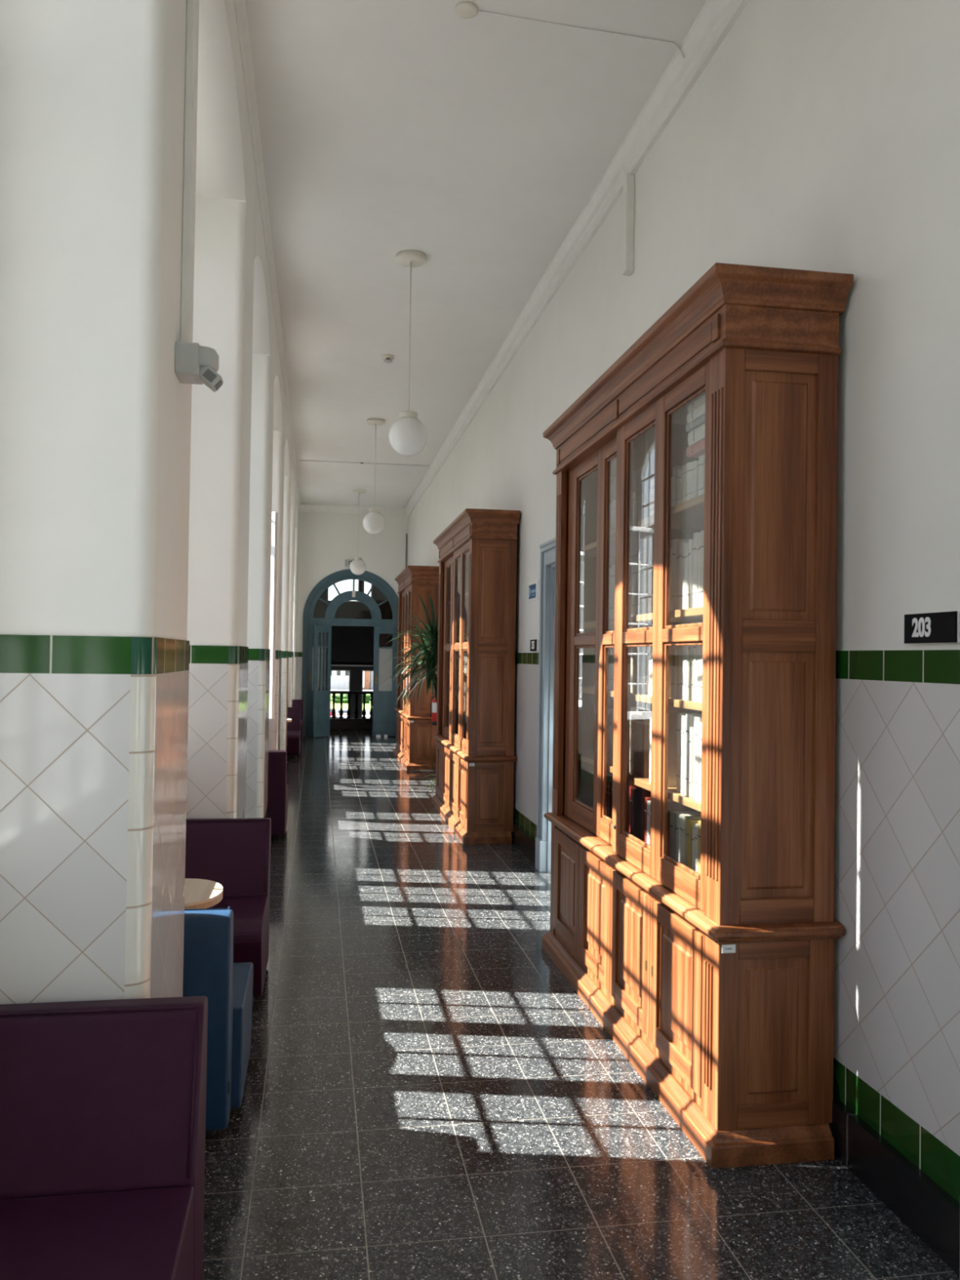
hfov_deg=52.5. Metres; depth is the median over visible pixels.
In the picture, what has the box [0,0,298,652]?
wall
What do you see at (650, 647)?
book
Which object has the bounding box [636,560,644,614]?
book
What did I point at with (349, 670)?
window
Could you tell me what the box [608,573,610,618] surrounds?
book
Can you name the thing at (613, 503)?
book
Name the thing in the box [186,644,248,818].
cladding
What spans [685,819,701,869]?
book
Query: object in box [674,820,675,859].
book
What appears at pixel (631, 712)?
book
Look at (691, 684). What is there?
book
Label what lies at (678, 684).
book
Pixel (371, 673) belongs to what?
apartment building
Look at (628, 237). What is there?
duct
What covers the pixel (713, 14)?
crown molding
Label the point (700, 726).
book
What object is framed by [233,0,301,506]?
crown molding
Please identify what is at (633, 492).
book
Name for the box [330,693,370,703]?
shrub
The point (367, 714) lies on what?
ground
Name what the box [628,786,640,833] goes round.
book
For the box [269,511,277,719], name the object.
window
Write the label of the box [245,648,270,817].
cladding
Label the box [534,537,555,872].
door
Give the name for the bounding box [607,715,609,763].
book
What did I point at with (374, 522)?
pendant lamp
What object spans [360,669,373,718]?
window
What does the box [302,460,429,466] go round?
cable
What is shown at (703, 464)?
book
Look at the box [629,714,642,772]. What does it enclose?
book
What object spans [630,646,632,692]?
book
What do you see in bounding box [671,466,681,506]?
book
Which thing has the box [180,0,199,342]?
cable conduit
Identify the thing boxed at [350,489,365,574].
pendant lamp
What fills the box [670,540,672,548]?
book
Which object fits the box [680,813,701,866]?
book
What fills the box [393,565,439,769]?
bookcase
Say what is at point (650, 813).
book
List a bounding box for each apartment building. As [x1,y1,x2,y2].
[330,670,349,688]
[368,671,373,688]
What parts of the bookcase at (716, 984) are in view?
door panel, cabinet door, frame, door panel, panel, cabinet door, glass door, shelf, shelf, shelf, shelf, door panel, cabinet door, glass door, shelf, shelf, shelf, shelf, cabinet door, door panel, waist moulding, cornice, panel, panel, panel, frame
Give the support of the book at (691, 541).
on the bookcase at (716, 984)
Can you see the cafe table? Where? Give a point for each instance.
(198, 893)
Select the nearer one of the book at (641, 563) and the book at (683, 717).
the book at (683, 717)
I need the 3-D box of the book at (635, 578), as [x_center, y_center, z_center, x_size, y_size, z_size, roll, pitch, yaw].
[0.721,-0.209,4.037,0.171,0.229,0.040,1,-1,-9]
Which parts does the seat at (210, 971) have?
backrest, seat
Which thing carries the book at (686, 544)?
on the bookcase at (716, 984)
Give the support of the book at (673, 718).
on the bookcase at (716, 984)
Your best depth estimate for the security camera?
2.55 m
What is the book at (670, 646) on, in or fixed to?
on the bookcase at (716, 984)
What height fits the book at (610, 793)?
0.230 m
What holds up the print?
attached to the notice
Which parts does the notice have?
panel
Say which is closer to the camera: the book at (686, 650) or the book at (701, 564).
the book at (701, 564)
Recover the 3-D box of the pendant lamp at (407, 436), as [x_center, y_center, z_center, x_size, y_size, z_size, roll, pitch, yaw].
[-0.472,-1.904,6.529,0.261,1.346,0.261,1,-1,-23]
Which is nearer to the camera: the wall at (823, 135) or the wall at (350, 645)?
the wall at (823, 135)
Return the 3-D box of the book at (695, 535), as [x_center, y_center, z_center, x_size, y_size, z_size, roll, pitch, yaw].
[0.812,-0.234,3.330,0.171,0.258,0.040,1,-1,-9]
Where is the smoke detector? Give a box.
[381,354,394,363]
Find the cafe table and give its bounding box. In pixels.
[184,878,222,909]
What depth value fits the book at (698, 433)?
3.31 m
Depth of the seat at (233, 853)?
4.47 m
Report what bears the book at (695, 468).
on the bookcase at (716, 984)
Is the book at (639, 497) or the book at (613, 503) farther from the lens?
the book at (613, 503)
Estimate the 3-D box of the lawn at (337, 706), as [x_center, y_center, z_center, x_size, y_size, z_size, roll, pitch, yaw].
[-21.862,13.924,221.741,150.000,0.030,79.000,1,-1,-9]
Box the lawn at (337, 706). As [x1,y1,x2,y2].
[330,693,373,711]
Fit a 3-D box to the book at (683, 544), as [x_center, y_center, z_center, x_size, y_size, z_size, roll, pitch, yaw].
[0.795,-0.222,3.438,0.171,0.236,0.022,1,-1,-9]
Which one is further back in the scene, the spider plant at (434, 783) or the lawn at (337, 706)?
the lawn at (337, 706)
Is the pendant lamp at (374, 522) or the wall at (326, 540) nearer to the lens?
the pendant lamp at (374, 522)
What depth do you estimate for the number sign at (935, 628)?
2.52 m
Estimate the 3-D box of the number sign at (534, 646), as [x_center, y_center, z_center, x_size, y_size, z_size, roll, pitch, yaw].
[0.401,0.041,7.184,0.022,0.087,0.202,1,-1,-9]
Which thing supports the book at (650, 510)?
on the bookcase at (716, 984)
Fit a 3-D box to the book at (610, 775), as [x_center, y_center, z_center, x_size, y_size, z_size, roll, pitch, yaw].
[0.655,0.730,4.347,0.171,0.259,0.040,1,-1,-9]
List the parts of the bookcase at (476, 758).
door panel, cabinet door, frame, cabinet door, door panel, pane, pane, glass door, cabinet door, door panel, pane, pane, panel, glass door, cabinet door, door panel, shelf, waist moulding, cornice, panel, panel, panel, frame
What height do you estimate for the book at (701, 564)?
0.256 m
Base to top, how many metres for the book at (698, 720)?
0.275 m
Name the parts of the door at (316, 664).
pane, pane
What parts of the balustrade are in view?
handrail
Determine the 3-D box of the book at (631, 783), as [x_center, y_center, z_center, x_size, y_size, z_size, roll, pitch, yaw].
[0.691,0.723,4.106,0.171,0.265,0.040,1,-1,-9]
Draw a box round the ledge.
[330,664,373,666]
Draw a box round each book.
[463,650,465,672]
[463,681,466,710]
[464,683,466,711]
[466,681,466,711]
[606,781,608,816]
[607,647,610,689]
[607,708,613,715]
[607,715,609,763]
[607,773,613,817]
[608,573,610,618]
[608,648,610,689]
[608,712,613,764]
[608,782,612,818]
[609,502,611,535]
[609,564,613,618]
[609,647,613,690]
[610,500,616,534]
[612,564,615,618]
[612,709,613,764]
[613,501,616,533]
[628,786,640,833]
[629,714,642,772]
[629,780,636,786]
[629,787,641,834]
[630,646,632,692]
[630,707,642,710]
[630,711,642,714]
[631,562,634,616]
[631,646,633,683]
[631,720,642,773]
[631,788,641,839]
[632,492,635,526]
[632,560,638,616]
[632,646,643,693]
[633,492,644,525]
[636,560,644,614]
[644,796,668,843]
[646,800,650,844]
[648,479,653,516]
[648,646,651,695]
[648,717,651,782]
[649,813,650,845]
[650,646,652,695]
[651,480,653,515]
[652,477,654,514]
[666,801,697,856]
[667,714,677,786]
[668,645,671,697]
[669,548,672,610]
[669,811,701,859]
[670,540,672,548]
[670,645,678,698]
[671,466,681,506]
[671,538,690,610]
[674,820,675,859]
[675,468,681,504]
[675,713,702,792]
[675,813,701,862]
[676,543,679,609]
[676,645,680,698]
[678,541,688,609]
[679,470,681,503]
[680,465,685,502]
[680,542,684,608]
[680,623,685,699]
[680,715,685,794]
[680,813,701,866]
[683,542,688,608]
[683,645,688,700]
[684,463,687,501]
[684,713,702,795]
[685,413,705,431]
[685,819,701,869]
[686,402,705,423]
[686,437,705,457]
[686,462,689,500]
[687,394,705,412]
[687,422,705,445]
[687,538,693,608]
[687,547,688,595]
[687,645,690,700]
[688,461,693,499]
[688,726,693,797]
[689,622,702,701]
[691,825,695,871]
[692,460,698,497]
[692,532,700,608]
[693,644,697,701]
[693,716,702,799]
[693,721,694,797]
[694,823,697,871]
[696,644,701,702]
[697,454,703,496]
[697,533,700,607]
[697,820,701,874]
[698,530,703,607]
[698,722,702,801]
[699,644,702,702]
[701,454,704,493]
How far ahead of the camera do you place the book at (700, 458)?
3.29 m
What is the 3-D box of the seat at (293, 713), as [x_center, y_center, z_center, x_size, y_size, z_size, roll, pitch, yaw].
[-2.867,1.326,13.950,0.570,0.700,0.688,1,-1,-9]
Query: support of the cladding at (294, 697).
attached to the wall at (136, 500)
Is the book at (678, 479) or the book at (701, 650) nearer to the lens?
the book at (701, 650)
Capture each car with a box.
[329,708,336,717]
[336,709,347,718]
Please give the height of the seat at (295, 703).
0.700 m
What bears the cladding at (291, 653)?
attached to the wall at (136, 500)
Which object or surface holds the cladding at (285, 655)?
attached to the wall at (136, 500)
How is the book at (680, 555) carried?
on the bookcase at (716, 984)
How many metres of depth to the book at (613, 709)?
4.29 m
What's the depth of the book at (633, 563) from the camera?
4.05 m
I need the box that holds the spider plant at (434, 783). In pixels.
[423,773,435,792]
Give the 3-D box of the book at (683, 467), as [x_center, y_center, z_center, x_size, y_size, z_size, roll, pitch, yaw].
[0.796,-0.543,3.446,0.171,0.139,0.030,1,-1,-9]
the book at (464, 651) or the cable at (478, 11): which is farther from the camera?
the book at (464, 651)
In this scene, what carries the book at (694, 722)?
on the bookcase at (716, 984)
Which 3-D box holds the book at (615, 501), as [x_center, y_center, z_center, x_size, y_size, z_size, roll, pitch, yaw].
[0.681,-0.535,4.320,0.171,0.150,0.030,1,-1,-9]
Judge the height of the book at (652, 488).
0.141 m
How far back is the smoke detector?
8.72 m
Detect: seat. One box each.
[0,995,208,1279]
[182,906,253,1137]
[185,817,271,1001]
[266,750,288,838]
[286,706,301,758]
[292,699,303,741]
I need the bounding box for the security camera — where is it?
[174,341,223,391]
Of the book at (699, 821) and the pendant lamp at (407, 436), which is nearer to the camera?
the book at (699, 821)
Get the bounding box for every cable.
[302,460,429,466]
[477,10,684,58]
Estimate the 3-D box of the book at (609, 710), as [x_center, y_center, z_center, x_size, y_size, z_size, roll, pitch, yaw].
[0.639,0.433,4.428,0.171,0.240,0.030,1,-1,-9]
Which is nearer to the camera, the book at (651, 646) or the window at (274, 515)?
the book at (651, 646)
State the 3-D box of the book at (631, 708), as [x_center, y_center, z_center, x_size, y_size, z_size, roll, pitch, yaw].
[0.682,0.423,4.223,0.171,0.254,0.040,1,-1,-9]
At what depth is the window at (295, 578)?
15.93 m
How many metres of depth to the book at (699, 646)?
3.26 m
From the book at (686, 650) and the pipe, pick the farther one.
the pipe
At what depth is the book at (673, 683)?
3.48 m
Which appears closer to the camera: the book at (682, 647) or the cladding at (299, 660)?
the book at (682, 647)
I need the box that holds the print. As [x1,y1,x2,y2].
[528,587,535,596]
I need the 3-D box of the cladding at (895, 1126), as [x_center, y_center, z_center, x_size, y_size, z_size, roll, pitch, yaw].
[0.934,0.802,3.865,0.034,1.513,3.080,1,-1,-9]
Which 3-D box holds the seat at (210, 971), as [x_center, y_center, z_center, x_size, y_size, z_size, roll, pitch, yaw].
[-1.077,1.175,3.241,0.588,0.689,0.689,1,-1,-9]
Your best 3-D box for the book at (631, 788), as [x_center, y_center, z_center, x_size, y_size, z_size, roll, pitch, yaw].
[0.704,0.734,4.039,0.171,0.240,0.030,1,-1,-9]
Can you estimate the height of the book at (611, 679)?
0.230 m
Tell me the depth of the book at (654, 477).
3.71 m
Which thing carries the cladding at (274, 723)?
attached to the wall at (136, 500)
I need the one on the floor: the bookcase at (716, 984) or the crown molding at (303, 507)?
the bookcase at (716, 984)
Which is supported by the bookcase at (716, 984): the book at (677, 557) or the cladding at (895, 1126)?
the book at (677, 557)
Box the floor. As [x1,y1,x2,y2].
[202,729,959,1279]
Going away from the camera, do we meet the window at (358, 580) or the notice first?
the notice
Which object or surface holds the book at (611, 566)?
on the bookcase at (716, 984)
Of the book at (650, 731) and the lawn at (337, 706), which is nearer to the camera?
the book at (650, 731)
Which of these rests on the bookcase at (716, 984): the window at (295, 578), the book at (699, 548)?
the book at (699, 548)
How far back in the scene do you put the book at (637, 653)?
4.00 m
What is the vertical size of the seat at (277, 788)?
0.700 m
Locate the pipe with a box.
[405,533,407,567]
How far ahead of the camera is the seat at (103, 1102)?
2.04 m
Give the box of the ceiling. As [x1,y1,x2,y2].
[244,0,706,507]
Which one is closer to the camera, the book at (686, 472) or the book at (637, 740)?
the book at (686, 472)
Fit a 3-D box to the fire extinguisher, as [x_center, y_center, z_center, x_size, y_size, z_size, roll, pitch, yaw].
[-0.552,0.875,12.423,0.138,0.414,0.114,0,-1,23]
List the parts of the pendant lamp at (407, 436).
lamp shade, cord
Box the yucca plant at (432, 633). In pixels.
[385,594,438,705]
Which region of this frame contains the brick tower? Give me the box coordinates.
[364,671,368,689]
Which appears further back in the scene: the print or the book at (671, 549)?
the print
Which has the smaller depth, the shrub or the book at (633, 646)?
the book at (633, 646)
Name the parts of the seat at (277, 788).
seat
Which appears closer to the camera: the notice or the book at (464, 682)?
the notice
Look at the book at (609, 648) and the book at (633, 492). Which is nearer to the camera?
the book at (633, 492)
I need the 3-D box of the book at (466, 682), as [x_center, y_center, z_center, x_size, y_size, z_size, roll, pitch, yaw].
[-0.033,0.483,8.324,0.171,0.254,0.040,1,-1,-9]
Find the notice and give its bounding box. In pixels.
[528,580,538,602]
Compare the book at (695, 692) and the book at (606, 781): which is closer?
the book at (695, 692)
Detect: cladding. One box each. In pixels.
[0,634,189,1004]
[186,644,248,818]
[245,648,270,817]
[268,649,281,750]
[280,650,288,751]
[287,651,293,706]
[292,652,297,699]
[296,652,302,699]
[511,653,538,865]
[828,649,959,1276]
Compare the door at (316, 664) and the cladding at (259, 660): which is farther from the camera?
the door at (316, 664)
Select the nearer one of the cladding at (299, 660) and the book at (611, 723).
the book at (611, 723)
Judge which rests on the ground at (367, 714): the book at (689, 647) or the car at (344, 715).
the car at (344, 715)
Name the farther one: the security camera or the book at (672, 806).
the book at (672, 806)
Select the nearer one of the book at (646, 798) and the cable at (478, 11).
the book at (646, 798)
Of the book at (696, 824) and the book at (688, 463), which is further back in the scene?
the book at (688, 463)
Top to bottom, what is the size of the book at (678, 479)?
0.136 m
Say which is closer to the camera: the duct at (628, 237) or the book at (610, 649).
the book at (610, 649)
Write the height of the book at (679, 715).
0.278 m
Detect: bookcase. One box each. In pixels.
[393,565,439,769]
[431,508,520,844]
[542,262,853,1168]
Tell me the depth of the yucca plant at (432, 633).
10.24 m
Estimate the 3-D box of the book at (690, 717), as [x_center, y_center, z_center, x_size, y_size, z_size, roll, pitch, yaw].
[0.794,0.397,3.369,0.171,0.280,0.040,1,-1,-9]
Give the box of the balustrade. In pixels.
[329,690,373,729]
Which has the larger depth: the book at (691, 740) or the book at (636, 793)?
the book at (636, 793)
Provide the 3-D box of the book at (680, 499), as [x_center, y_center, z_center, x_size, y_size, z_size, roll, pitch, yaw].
[0.796,-0.537,3.472,0.171,0.128,0.022,1,-1,-9]
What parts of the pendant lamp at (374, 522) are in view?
lamp shade, cord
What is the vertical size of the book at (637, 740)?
0.214 m
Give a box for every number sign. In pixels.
[529,639,538,651]
[904,611,959,644]
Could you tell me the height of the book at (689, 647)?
0.227 m
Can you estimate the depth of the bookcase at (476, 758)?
7.76 m
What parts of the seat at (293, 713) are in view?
seat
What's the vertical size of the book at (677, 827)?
0.232 m
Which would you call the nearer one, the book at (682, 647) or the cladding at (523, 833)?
the book at (682, 647)
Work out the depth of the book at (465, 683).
8.41 m
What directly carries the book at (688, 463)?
on the bookcase at (716, 984)
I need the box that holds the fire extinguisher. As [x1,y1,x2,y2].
[430,692,436,724]
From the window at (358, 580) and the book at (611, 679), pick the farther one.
the window at (358, 580)
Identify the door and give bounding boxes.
[301,568,398,737]
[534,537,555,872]
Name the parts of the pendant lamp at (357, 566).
lamp shade, cord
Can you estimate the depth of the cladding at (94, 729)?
2.21 m
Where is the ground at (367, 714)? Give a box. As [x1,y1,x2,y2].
[329,671,373,718]
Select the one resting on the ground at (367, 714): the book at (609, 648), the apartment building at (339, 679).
the apartment building at (339, 679)
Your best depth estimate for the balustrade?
19.27 m
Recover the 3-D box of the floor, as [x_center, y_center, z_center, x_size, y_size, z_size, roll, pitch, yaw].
[-1.067,1.667,8.386,2.700,0.120,22.380,1,-1,-9]
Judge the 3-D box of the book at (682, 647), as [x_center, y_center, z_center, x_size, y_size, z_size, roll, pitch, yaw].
[0.793,0.077,3.438,0.171,0.266,0.040,1,-1,-9]
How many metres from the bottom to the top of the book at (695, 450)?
0.038 m
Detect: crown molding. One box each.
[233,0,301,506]
[298,503,407,515]
[404,0,738,515]
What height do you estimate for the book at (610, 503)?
0.153 m
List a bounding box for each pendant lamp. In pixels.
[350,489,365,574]
[362,417,386,534]
[388,249,427,456]
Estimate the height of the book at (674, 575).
0.259 m
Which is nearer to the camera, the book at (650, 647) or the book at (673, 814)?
the book at (673, 814)
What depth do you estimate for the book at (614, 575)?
4.29 m
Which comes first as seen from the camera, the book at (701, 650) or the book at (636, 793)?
the book at (701, 650)
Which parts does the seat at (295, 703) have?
backrest, seat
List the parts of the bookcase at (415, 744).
cabinet door, door panel, frame, cabinet door, door panel, glass door, pane, pane, cabinet door, door panel, pane, pane, cabinet door, glass door, door panel, pane, pane, waist moulding, cornice, panel, panel, panel, frame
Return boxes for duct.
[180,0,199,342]
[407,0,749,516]
[622,173,635,275]
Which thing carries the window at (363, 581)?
in the wall at (350, 645)
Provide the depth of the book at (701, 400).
3.31 m
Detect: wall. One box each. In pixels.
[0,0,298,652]
[296,511,408,652]
[306,580,392,718]
[407,0,959,840]
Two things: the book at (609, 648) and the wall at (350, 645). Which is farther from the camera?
the wall at (350, 645)
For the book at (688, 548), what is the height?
0.237 m
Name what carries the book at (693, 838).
in the bookcase at (716, 984)
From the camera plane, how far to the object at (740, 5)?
5.21 m
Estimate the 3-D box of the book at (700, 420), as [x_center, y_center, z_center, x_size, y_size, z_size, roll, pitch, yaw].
[0.817,-0.737,3.276,0.171,0.028,0.247,1,-1,-9]
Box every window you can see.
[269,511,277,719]
[293,577,296,688]
[326,579,359,602]
[330,669,351,690]
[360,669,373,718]
[363,581,373,597]
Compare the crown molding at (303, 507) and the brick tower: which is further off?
the brick tower
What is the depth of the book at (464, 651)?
8.46 m
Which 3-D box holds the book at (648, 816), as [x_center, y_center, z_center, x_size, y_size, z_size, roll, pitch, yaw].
[0.724,0.735,3.749,0.171,0.230,0.030,1,-1,-9]
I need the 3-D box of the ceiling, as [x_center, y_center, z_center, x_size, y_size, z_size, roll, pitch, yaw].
[-0.861,-2.657,7.591,2.700,0.216,20.620,1,-1,-9]
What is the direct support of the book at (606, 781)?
in the bookcase at (716, 984)
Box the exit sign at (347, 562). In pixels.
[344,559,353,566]
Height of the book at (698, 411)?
0.038 m
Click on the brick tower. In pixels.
(366, 673)
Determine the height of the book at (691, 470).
0.135 m

